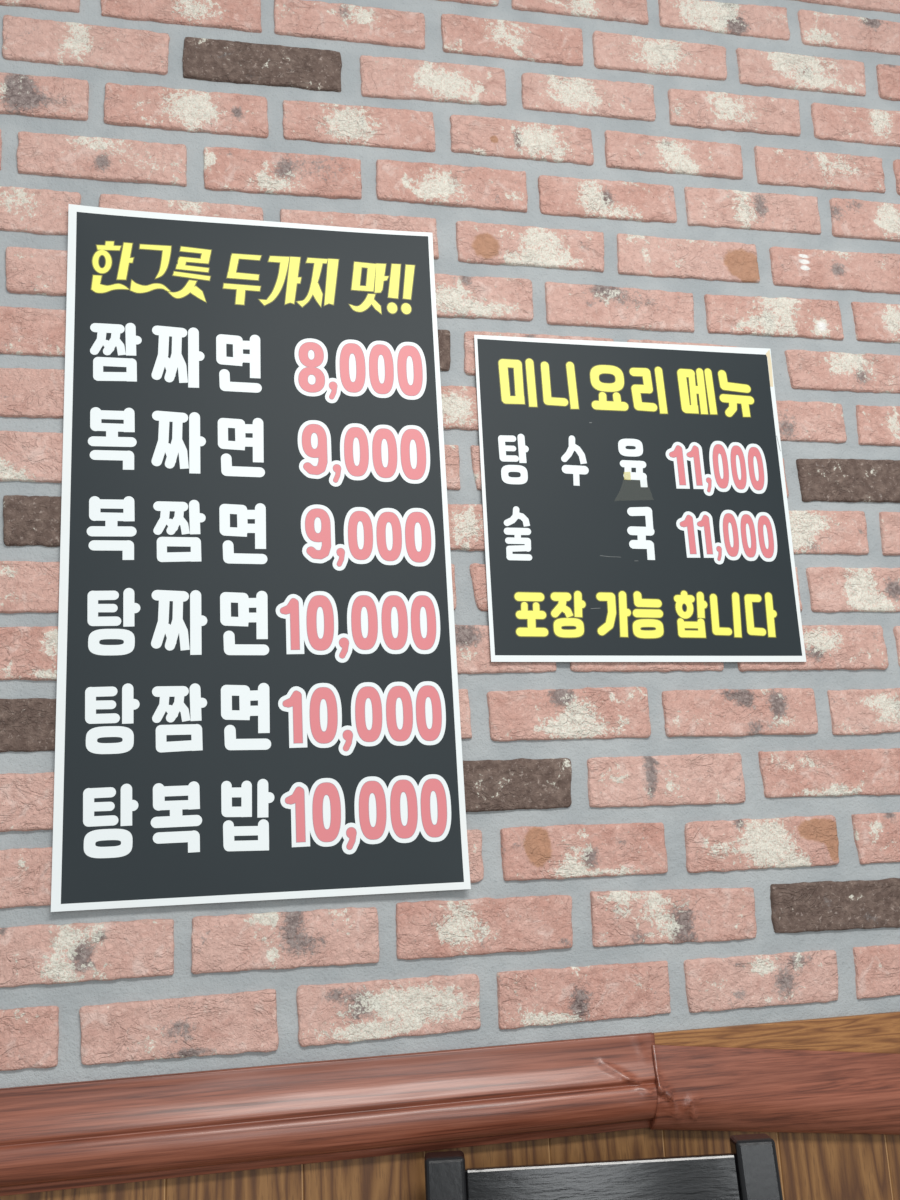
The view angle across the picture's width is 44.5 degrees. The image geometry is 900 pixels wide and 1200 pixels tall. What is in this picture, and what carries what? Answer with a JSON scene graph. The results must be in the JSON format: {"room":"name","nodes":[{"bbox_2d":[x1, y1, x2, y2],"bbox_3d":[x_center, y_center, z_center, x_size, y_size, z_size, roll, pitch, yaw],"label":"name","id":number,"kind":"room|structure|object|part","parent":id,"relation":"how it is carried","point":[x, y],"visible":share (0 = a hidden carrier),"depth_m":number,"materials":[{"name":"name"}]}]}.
{"room":"restaurant dining room","nodes":[
{"label":"restaurant dining room","id":0,"kind":"room"},
{"bbox_2d":[0,0,899,1199],"bbox_3d":[0.009,0.115,1.219,2.260,2.598,0.122,0,-13,-12],"label":"wall","id":1,"kind":"structure","parent":0,"point":[653,847],"depth_m":1.22,"materials":[{"name":"brick"}]},
{"bbox_2d":[51,204,470,911],"bbox_3d":[-0.196,-0.068,1.151,0.408,0.739,0.005,0,-13,-12],"label":"menu poster","id":2,"kind":"object","parent":1,"relation":"attached to","point":[257,698],"visible":1,"depth_m":1.14,"materials":[{"name":"black paper"}]},
{"bbox_2d":[0,1032,665,1195],"bbox_3d":[-0.426,0.481,0.967,1.301,0.087,0.026,0,-13,-12],"label":"trim","id":3,"kind":"structure","parent":1,"relation":"attached to","point":[59,1136],"depth_m":1.03,"materials":[{"name":"brown wood"}]},
{"bbox_2d":[474,335,805,661],"bbox_3d":[0.216,-0.117,1.253,0.371,0.385,0.002,0,-13,-12],"label":"menu poster","id":4,"kind":"object","parent":1,"relation":"attached to","point":[635,503],"visible":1,"depth_m":1.25,"materials":[{"name":"black paper"}]},
{"bbox_2d":[650,1045,899,1134],"bbox_3d":[0.663,0.537,1.181,0.944,0.182,0.026,0,-13,-12],"label":"trim","id":5,"kind":"structure","parent":1,"relation":"attached to","point":[703,1088],"depth_m":1.12,"materials":[{"name":"red wood"}]},
{"bbox_2d":[654,1011,899,1053],"bbox_3d":[0.562,0.473,1.191,1.170,0.063,0.006,0,-13,-12],"label":"trim","id":6,"kind":"structure","parent":1,"relation":"attached to","point":[877,1032],"depth_m":1.15,"materials":[{"name":"brown wood"}]},
{"bbox_3d":[0.569,0.940,-0.970,2.600,0.040,4.100,0,-13,-12],"label":"floor","id":7,"kind":"structure","parent":0,"visible":0},
{"bbox_2d":[424,1133,782,1199],"bbox_3d":[0.162,0.877,0.704,0.322,0.869,0.462,-2,-13,-2],"label":"chair","id":8,"kind":"object","parent":7,"relation":"on","point":[750,1171],"visible":1,"depth_m":1.00,"materials":[{"name":"black paint"}]},
{"bbox_3d":[0.016,0.924,0.878,0.037,0.869,0.094,-2,-13,-2],"label":"post","id":9,"kind":"part","parent":8,"relation":"part of","materials":[{"name":"black paint"}]},
{"bbox_3d":[0.141,0.570,0.986,0.249,0.120,0.031,-2,-13,-2],"label":"crest rail","id":10,"kind":"part","parent":8,"relation":"part of","materials":[{"name":"black paint"}]},
{"bbox_3d":[0.300,0.912,0.888,0.037,0.869,0.094,-2,-13,-2],"label":"post","id":11,"kind":"part","parent":8,"relation":"part of","materials":[{"name":"black paint"}]}
]}

